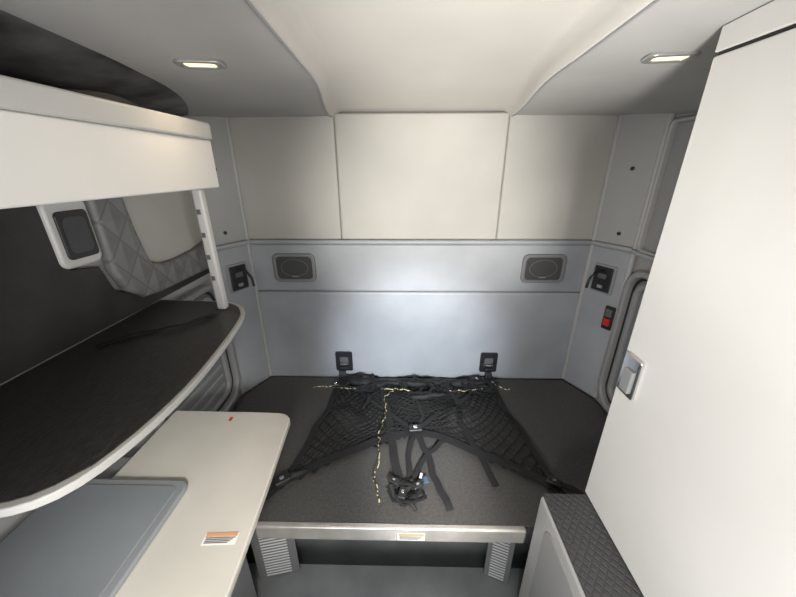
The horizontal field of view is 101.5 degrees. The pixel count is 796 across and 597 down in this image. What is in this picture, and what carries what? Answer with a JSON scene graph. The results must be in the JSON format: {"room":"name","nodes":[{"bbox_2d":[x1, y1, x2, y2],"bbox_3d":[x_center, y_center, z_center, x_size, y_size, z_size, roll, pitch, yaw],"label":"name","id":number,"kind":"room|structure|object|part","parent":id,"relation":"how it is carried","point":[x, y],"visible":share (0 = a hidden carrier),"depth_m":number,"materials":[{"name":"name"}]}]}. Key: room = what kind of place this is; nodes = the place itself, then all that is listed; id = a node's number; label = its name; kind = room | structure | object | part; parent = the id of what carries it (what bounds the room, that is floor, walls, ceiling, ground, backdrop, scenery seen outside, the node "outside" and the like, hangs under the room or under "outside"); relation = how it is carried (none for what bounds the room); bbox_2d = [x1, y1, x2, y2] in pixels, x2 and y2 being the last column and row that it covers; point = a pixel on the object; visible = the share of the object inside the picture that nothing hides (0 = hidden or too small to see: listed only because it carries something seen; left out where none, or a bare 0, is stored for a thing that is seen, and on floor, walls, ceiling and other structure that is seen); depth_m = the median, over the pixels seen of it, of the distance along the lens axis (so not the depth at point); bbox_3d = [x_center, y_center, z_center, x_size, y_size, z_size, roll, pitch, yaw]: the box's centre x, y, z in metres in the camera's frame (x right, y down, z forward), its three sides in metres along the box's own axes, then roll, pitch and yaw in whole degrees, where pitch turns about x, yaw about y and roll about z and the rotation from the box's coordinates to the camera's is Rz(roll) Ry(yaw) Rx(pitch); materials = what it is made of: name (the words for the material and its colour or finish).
{"room":"vehicle interior","nodes":[
{"label":"vehicle interior","id":0,"kind":"room"},
{"bbox_2d":[0,259,269,542],"bbox_3d":[-1.090,0.398,0.897,0.216,2.400,2.730,0,22,1],"label":"wall","id":1,"kind":"structure","parent":0,"point":[8,524],"depth_m":1.24,"materials":[{"name":"grey plastic"}]},
{"bbox_2d":[36,201,101,268],"bbox_3d":[-1.055,-0.212,1.052,0.041,0.215,0.145,0,22,1],"label":"housing","id":2,"kind":"object","parent":1,"relation":"attached to","point":[68,226],"visible":0.9,"depth_m":1.03,"materials":[{"name":"grey plastic"}]},
{"bbox_2d":[52,209,98,259],"bbox_3d":[-1.041,-0.208,1.055,0.008,0.150,0.108,0,22,1],"label":"grille","id":3,"kind":"object","parent":2,"relation":"attached to","point":[73,232],"depth_m":1.04,"materials":[{"name":"black plastic"}]},
{"bbox_2d":[0,206,209,383],"bbox_3d":[-1.073,0.006,0.800,0.020,0.468,2.040,0,22,1],"label":"wall panel","id":4,"kind":"object","parent":1,"relation":"attached to","point":[47,308],"visible":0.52,"depth_m":0.96,"materials":[{"name":"black fabric"}]},
{"bbox_2d":[0,75,218,208],"bbox_3d":[-0.882,-0.215,0.423,0.382,0.220,1.710,0,22,1],"label":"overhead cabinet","id":5,"kind":"object","parent":1,"relation":"attached to","point":[57,145],"visible":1,"depth_m":0.73,"materials":[{"name":"white plastic"}]},
{"bbox_2d":[65,89,142,107],"bbox_3d":[-0.914,-0.300,0.351,0.300,0.078,1.600,0,22,1],"label":"mattress","id":6,"kind":"object","parent":5,"relation":"on","point":[107,96],"visible":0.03,"depth_m":0.84,"materials":[{"name":"black fabric"}]},
{"bbox_2d":[0,300,244,517],"bbox_3d":[-0.810,0.194,1.001,0.510,0.022,0.975,0,22,1],"label":"shelf","id":7,"kind":"object","parent":1,"relation":"attached to","point":[68,418],"visible":0.98,"depth_m":0.83,"materials":[{"name":"grey plastic"}]},
{"bbox_2d":[94,313,215,347],"bbox_3d":[-0.842,0.107,1.159,0.363,0.015,0.064,-19,29,-39],"label":"strap","id":8,"kind":"object","parent":7,"relation":"on","point":[212,314],"visible":1,"depth_m":1.14,"materials":[{"name":"black fabric"}]},
{"bbox_2d":[191,189,227,308],"bbox_3d":[-0.725,-0.177,1.260,0.037,0.472,0.032,0,22,1],"label":"post","id":9,"kind":"object","parent":7,"relation":"on","point":[199,198],"visible":0.93,"depth_m":1.24,"materials":[{"name":"grey plastic"}]},
{"bbox_2d":[83,197,207,296],"bbox_3d":[-1.045,-0.275,1.460,0.045,0.434,0.645,0,22,1],"label":"upholstery","id":10,"kind":"object","parent":1,"relation":"attached to","point":[124,258],"visible":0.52,"depth_m":1.24,"materials":[{"name":"fabric"}]},
{"bbox_2d":[122,190,201,262],"bbox_3d":[-1.060,-0.343,1.495,0.011,0.334,0.510,0,22,1],"label":"window shade","id":11,"kind":"object","parent":1,"relation":"attached to","point":[166,225],"visible":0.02,"depth_m":1.47,"materials":[{"name":"beige fabric"}]},
{"bbox_2d":[154,284,239,431],"bbox_3d":[-1.052,0.368,1.703,0.050,0.780,0.660,0,22,1],"label":"hatch","id":12,"kind":"object","parent":1,"relation":"attached to","point":[218,390],"visible":0.24,"depth_m":1.87,"materials":[{"name":"grey plastic"}]},
{"bbox_3d":[-1.061,0.368,1.703,0.032,0.650,0.530,0,22,1],"label":"moulding","id":13,"kind":"part","parent":12,"relation":"part of","materials":[{"name":"grey plastic"}]},
{"bbox_3d":[-1.070,0.368,1.703,0.014,0.715,0.595,0,22,1],"label":"door","id":14,"kind":"part","parent":12,"relation":"part of","materials":[{"name":"grey plastic"}]},
{"bbox_2d":[182,116,243,393],"bbox_3d":[-1.055,-0.136,1.887,0.030,1.660,0.032,0,22,1],"label":"trim","id":15,"kind":"structure","parent":1,"relation":"attached to","point":[241,390],"depth_m":2.16,"materials":[{"name":"grey plastic"}]},
{"bbox_2d":[185,116,245,245],"bbox_3d":[-0.996,-0.644,1.797,0.024,0.680,0.243,12,25,28],"label":"wall panel","id":16,"kind":"object","parent":1,"relation":"attached to","point":[223,203],"visible":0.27,"depth_m":1.82,"materials":[{"name":"grey plastic"}]},
{"bbox_2d":[216,240,250,250],"bbox_3d":[-0.987,-0.315,1.923,0.040,0.026,0.246,12,25,27],"label":"trim","id":17,"kind":"structure","parent":1,"relation":"attached to","point":[244,242],"depth_m":1.91,"materials":[{"name":"grey plastic"}]},
{"bbox_2d":[217,245,269,392],"bbox_3d":[-0.994,0.149,2.113,0.024,0.982,0.243,12,25,28],"label":"wall panel","id":18,"kind":"object","parent":1,"relation":"attached to","point":[249,344],"visible":0.48,"depth_m":2.13,"materials":[{"name":"grey plastic"}]},
{"bbox_2d":[225,261,254,293],"bbox_3d":[-0.958,-0.121,1.970,0.130,0.175,0.120,-20,29,-40],"label":"switch panel","id":19,"kind":"object","parent":18,"relation":"attached to","point":[237,274],"visible":1,"depth_m":1.97,"materials":[{"name":"grey plastic"}]},
{"bbox_3d":[-0.920,-0.130,1.978,0.095,0.114,0.021,3,22,9],"label":"lever","id":20,"kind":"part","parent":19,"relation":"part of","materials":[{"name":"black plastic"}]},
{"bbox_2d":[248,563,524,596],"bbox_3d":[0.104,1.553,1.317,2.600,0.060,2.900,0,22,1],"label":"floor","id":21,"kind":"structure","parent":0,"point":[312,580],"depth_m":1.61,"materials":[{"name":"plastic"}]},
{"bbox_2d":[93,457,256,596],"bbox_3d":[-0.869,1.227,0.819,0.410,0.918,1.180,0,22,1],"label":"base cabinet","id":22,"kind":"object","parent":21,"relation":"on","point":[244,586],"visible":0.02,"depth_m":1.34,"materials":[{"name":"grey plastic"}]},
{"bbox_2d":[112,411,289,596],"bbox_3d":[-0.676,0.643,0.992,0.553,0.030,0.840,0,22,1],"label":"table","id":23,"kind":"object","parent":22,"relation":"on","point":[227,462],"visible":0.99,"depth_m":1.04,"materials":[{"name":"plastic"}]},
{"bbox_2d":[0,479,186,596],"bbox_3d":[-0.872,0.701,0.782,0.395,0.021,0.595,0,22,1],"label":"lid","id":24,"kind":"object","parent":23,"relation":"on","point":[88,541],"visible":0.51,"depth_m":0.88,"materials":[{"name":"grey plastic"}]},
{"bbox_3d":[-0.872,0.702,0.782,0.395,0.018,0.595,0,22,1],"label":"lid","id":25,"kind":"part","parent":24,"relation":"part of","materials":[{"name":"grey plastic"}]},
{"bbox_2d":[232,377,606,582],"bbox_3d":[0.119,1.001,1.945,2.320,0.500,1.073,0,22,1],"label":"bunk","id":26,"kind":"object","parent":21,"relation":"on","point":[333,515],"visible":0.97,"depth_m":1.63,"materials":[{"name":"grey fabric"}]},
{"bbox_3d":[-0.595,1.187,1.562,0.194,0.430,0.012,-4,22,-10],"label":"vent panel","id":27,"kind":"part","parent":26,"relation":"part of","materials":[{"name":"grey plastic"}]},
{"bbox_3d":[-0.036,0.998,1.389,1.152,0.082,0.030,0,22,1],"label":"rail","id":28,"kind":"part","parent":26,"relation":"part of","materials":[{"name":"silver metal"}]},
{"bbox_2d":[265,371,583,511],"bbox_3d":[0.058,0.733,1.863,1.633,0.092,1.042,0,22,1],"label":"net","id":29,"kind":"object","parent":26,"relation":"on","point":[363,383],"visible":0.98,"depth_m":1.84,"materials":[{"name":"black fabric"}]},
{"bbox_2d":[312,386,356,389],"bbox_3d":[-0.423,0.598,2.174,0.301,0.013,0.028,1,22,2],"label":"cord","id":30,"kind":"object","parent":29,"relation":"on","point":[315,386],"visible":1,"depth_m":2.17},
{"bbox_2d":[373,391,392,505],"bbox_3d":[-0.083,0.754,1.779,0.061,0.014,0.784,1,22,3],"label":"cord","id":31,"kind":"object","parent":29,"relation":"on","point":[389,391],"visible":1,"depth_m":1.67,"materials":[{"name":"beige fabric"}]},
{"bbox_2d":[381,388,410,390],"bbox_3d":[-0.012,0.604,2.157,0.196,0.013,0.022,2,22,5],"label":"cord","id":32,"kind":"object","parent":29,"relation":"on","point":[381,388],"visible":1,"depth_m":2.15,"materials":[{"name":"beige fabric"}]},
{"bbox_3d":[0.485,1.193,1.542,0.117,0.430,0.012,8,23,20],"label":"vent panel","id":33,"kind":"part","parent":26,"relation":"part of","materials":[{"name":"grey plastic"}]},
{"bbox_2d":[518,493,643,596],"bbox_3d":[0.894,1.345,0.725,0.740,0.760,1.385,0,22,1],"label":"base cabinet","id":34,"kind":"object","parent":21,"relation":"on","point":[572,553],"visible":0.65,"depth_m":1.09,"materials":[{"name":"grey plastic"}]},
{"bbox_3d":[0.536,1.193,1.056,0.010,0.600,0.500,0,22,1],"label":"door","id":35,"kind":"part","parent":34,"relation":"part of","materials":[{"name":"grey plastic"}]},
{"bbox_2d":[585,0,795,596],"bbox_3d":[0.966,0.296,0.307,0.592,1.494,1.388,0,22,1],"label":"wardrobe","id":36,"kind":"object","parent":34,"relation":"on","point":[692,479],"visible":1,"depth_m":0.70,"materials":[{"name":"beige"}]},
{"bbox_2d":[0,0,773,117],"bbox_3d":[0.099,-0.588,0.442,2.500,0.405,2.860,0,22,1],"label":"ceiling","id":37,"kind":"structure","parent":0,"point":[361,55],"depth_m":0.89,"materials":[{"name":"white plastic"}]},
{"bbox_2d":[0,10,188,116],"bbox_3d":[-0.922,-0.457,0.408,0.340,0.156,2.460,0,22,1],"label":"ceiling recess","id":38,"kind":"structure","parent":37,"relation":"attached to","point":[30,52],"depth_m":0.85,"materials":[{"name":"black fabric"}]},
{"bbox_2d":[173,58,225,69],"bbox_3d":[-0.552,-0.655,0.908,0.128,0.013,0.062,-3,22,-6],"label":"recessed light","id":39,"kind":"object","parent":37,"relation":"in","point":[187,63],"visible":1,"depth_m":0.90,"materials":[{"name":"grey plastic"}]},
{"bbox_2d":[244,0,330,116],"bbox_3d":[-0.303,-0.554,0.544,0.078,0.109,2.576,-1,22,-1],"label":"trim","id":40,"kind":"structure","parent":37,"relation":"attached to","point":[248,2],"depth_m":0.80,"materials":[{"name":"grey plastic"}]},
{"bbox_2d":[512,0,659,116],"bbox_3d":[0.504,-0.549,0.529,0.078,0.109,2.576,1,22,3],"label":"trim","id":41,"kind":"structure","parent":37,"relation":"attached to","point":[651,4],"depth_m":0.80,"materials":[{"name":"grey plastic"}]},
{"bbox_2d":[641,51,700,63],"bbox_3d":[0.727,-0.645,0.869,0.128,0.013,0.062,3,22,8],"label":"recessed light","id":42,"kind":"object","parent":37,"relation":"in","point":[668,56],"visible":1,"depth_m":0.86,"materials":[{"name":"grey plastic"}]},
{"bbox_2d":[258,111,579,380],"bbox_3d":[0.129,-0.088,2.180,2.400,2.350,0.080,0,22,1],"label":"wall","id":43,"kind":"structure","parent":0,"point":[344,111],"depth_m":1.77,"materials":[{"name":"grey plastic"}]},
{"bbox_2d":[225,117,272,375],"bbox_3d":[-0.933,-0.215,2.072,0.025,1.670,0.026,0,22,1],"label":"trim","id":44,"kind":"structure","parent":43,"relation":"attached to","point":[226,118],"depth_m":1.99,"materials":[{"name":"grey plastic"}]},
{"bbox_2d":[229,116,341,238],"bbox_3d":[-0.643,-0.691,1.902,0.588,0.686,0.040,0,22,1],"label":"wall panel","id":45,"kind":"object","parent":43,"relation":"attached to","point":[287,166],"visible":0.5,"depth_m":1.88,"materials":[{"name":"beige plastic"}]},
{"bbox_2d":[258,291,578,378],"bbox_3d":[0.129,0.264,2.267,2.128,0.671,0.040,0,22,1],"label":"wall panel","id":46,"kind":"object","parent":43,"relation":"attached to","point":[420,334],"visible":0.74,"depth_m":2.23,"materials":[{"name":"grey plastic"}]},
{"bbox_2d":[335,351,352,370],"bbox_3d":[-0.385,0.452,2.311,0.120,0.155,0.041,0,22,1],"label":"bracket","id":47,"kind":"object","parent":46,"relation":"attached to","point":[344,360],"visible":1,"depth_m":2.31,"materials":[{"name":"black plastic"}]},
{"bbox_2d":[479,352,497,371],"bbox_3d":[0.641,0.458,2.292,0.120,0.155,0.041,0,22,1],"label":"bracket","id":48,"kind":"object","parent":46,"relation":"attached to","point":[488,361],"visible":1,"depth_m":2.29,"materials":[{"name":"black plastic"}]},
{"bbox_2d":[250,244,589,291],"bbox_3d":[0.128,-0.196,2.083,2.128,0.315,0.040,0,22,1],"label":"wall panel","id":49,"kind":"object","parent":43,"relation":"attached to","point":[339,267],"visible":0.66,"depth_m":2.06,"materials":[{"name":"grey plastic"}]},
{"bbox_2d":[272,253,316,281],"bbox_3d":[-0.659,-0.195,2.071,0.270,0.185,0.018,0,22,1],"label":"wall speaker","id":50,"kind":"object","parent":49,"relation":"attached to","point":[288,267],"visible":1,"depth_m":2.07,"materials":[{"name":"grey plastic"}]},
{"bbox_2d":[276,257,312,278],"bbox_3d":[-0.659,-0.197,2.076,0.227,0.147,0.008,0,22,1],"label":"grille","id":51,"kind":"object","parent":50,"relation":"attached to","point":[286,267],"depth_m":2.07,"materials":[{"name":"grey plastic"}]},
{"bbox_2d":[520,254,566,282],"bbox_3d":[0.913,-0.187,2.042,0.270,0.185,0.018,0,22,1],"label":"wall speaker","id":52,"kind":"object","parent":49,"relation":"attached to","point":[536,268],"visible":1,"depth_m":2.04,"materials":[{"name":"grey plastic"}]},
{"bbox_2d":[525,258,562,279],"bbox_3d":[0.913,-0.189,2.046,0.227,0.147,0.008,0,22,1],"label":"grille","id":53,"kind":"object","parent":52,"relation":"attached to","point":[535,268],"depth_m":2.04,"materials":[{"name":"grey plastic"}]},
{"bbox_2d":[250,239,590,244],"bbox_3d":[0.127,-0.352,2.015,2.128,0.028,0.052,0,22,1],"label":"trim","id":54,"kind":"structure","parent":43,"relation":"attached to","point":[253,241],"depth_m":1.99,"materials":[{"name":"grey plastic"}]},
{"bbox_2d":[334,112,509,238],"bbox_3d":[0.127,-0.687,1.888,0.950,0.686,0.040,0,22,1],"label":"wall panel","id":55,"kind":"object","parent":43,"relation":"attached to","point":[401,175],"visible":0.94,"depth_m":1.86,"materials":[{"name":"beige plastic"}]},
{"bbox_2d":[496,115,617,239],"bbox_3d":[0.896,-0.683,1.873,0.588,0.686,0.040,0,22,1],"label":"wall panel","id":56,"kind":"object","parent":43,"relation":"attached to","point":[555,166],"visible":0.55,"depth_m":1.85,"materials":[{"name":"beige plastic"}]},
{"bbox_2d":[561,115,622,378],"bbox_3d":[1.187,-0.204,2.032,0.025,1.670,0.026,0,22,1],"label":"trim","id":57,"kind":"structure","parent":43,"relation":"attached to","point":[619,120],"depth_m":1.95,"materials":[{"name":"grey plastic"}]},
{"bbox_2d":[564,112,697,415],"bbox_3d":[1.294,0.411,0.853,0.216,2.400,2.730,0,22,1],"label":"wall","id":58,"kind":"structure","parent":0,"point":[641,264],"depth_m":1.77,"materials":[{"name":"grey plastic"}]},
{"bbox_2d":[564,245,630,396],"bbox_3d":[1.246,0.161,2.071,0.024,0.982,0.243,-11,24,-25],"label":"wall panel","id":59,"kind":"object","parent":58,"relation":"attached to","point":[589,341],"visible":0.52,"depth_m":2.07,"materials":[{"name":"grey plastic"}]},
{"bbox_2d":[585,262,617,294],"bbox_3d":[1.208,-0.110,1.930,0.120,0.175,0.130,-20,29,-40],"label":"switch panel","id":60,"kind":"object","parent":59,"relation":"attached to","point":[603,277],"visible":1,"depth_m":1.93,"materials":[{"name":"grey plastic"}]},
{"bbox_3d":[1.170,-0.119,1.939,0.095,0.114,0.021,-3,22,-6],"label":"lever","id":61,"kind":"part","parent":60,"relation":"part of","materials":[{"name":"black plastic"}]},
{"bbox_2d":[601,305,615,330],"bbox_3d":[1.269,0.119,1.964,0.028,0.150,0.060,-11,24,-25],"label":"wall switch","id":62,"kind":"object","parent":59,"relation":"attached to","point":[609,313],"visible":1,"depth_m":1.95,"materials":[{"name":"black plastic"}]},
{"bbox_2d":[590,240,633,251],"bbox_3d":[1.236,-0.303,1.881,0.040,0.026,0.246,-11,24,-25],"label":"trim","id":63,"kind":"structure","parent":58,"relation":"attached to","point":[596,243],"depth_m":1.86,"materials":[{"name":"grey plastic"}]},
{"bbox_2d":[597,271,649,411],"bbox_3d":[1.286,0.348,1.646,0.050,0.880,0.660,0,22,1],"label":"hatch","id":64,"kind":"object","parent":58,"relation":"attached to","point":[634,287],"visible":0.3,"depth_m":1.88,"materials":[{"name":"grey plastic"}]},
{"bbox_3d":[1.295,0.348,1.646,0.032,0.750,0.530,0,22,1],"label":"moulding","id":65,"kind":"part","parent":64,"relation":"part of","materials":[{"name":"grey plastic"}]},
{"bbox_3d":[1.304,0.348,1.646,0.014,0.815,0.595,0,22,1],"label":"door","id":66,"kind":"part","parent":64,"relation":"part of","materials":[{"name":"grey plastic"}]},
{"bbox_2d":[595,114,667,246],"bbox_3d":[1.244,-0.632,1.755,0.024,0.680,0.243,-11,24,-25],"label":"wall panel","id":67,"kind":"object","parent":58,"relation":"attached to","point":[640,135],"visible":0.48,"depth_m":1.74,"materials":[{"name":"grey plastic"}]},
{"bbox_2d":[593,113,675,397],"bbox_3d":[1.301,-0.124,1.843,0.030,1.660,0.032,0,22,1],"label":"trim","id":68,"kind":"structure","parent":58,"relation":"attached to","point":[670,117],"depth_m":1.72,"materials":[{"name":"grey plastic"}]},
{"bbox_2d":[630,250,653,261],"bbox_3d":[1.279,-0.115,1.419,0.040,0.024,0.770,0,22,1],"label":"trim","id":69,"kind":"structure","parent":58,"relation":"attached to","point":[634,252],"depth_m":1.68,"materials":[{"name":"grey plastic"}]},
{"bbox_2d":[636,115,696,256],"bbox_3d":[1.290,-0.407,1.284,0.040,0.630,0.775,0,22,1],"label":"trim","id":70,"kind":"structure","parent":58,"relation":"attached to","point":[674,124],"depth_m":1.61,"materials":[{"name":"grey plastic"}]},
{"bbox_2d":[644,121,694,251],"bbox_3d":[1.304,-0.406,1.283,0.008,0.595,0.740,0,22,1],"label":"wall panel","id":71,"kind":"object","parent":58,"relation":"attached to","point":[684,130],"visible":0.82,"depth_m":1.57,"materials":[{"name":"grey plastic"}]}
]}

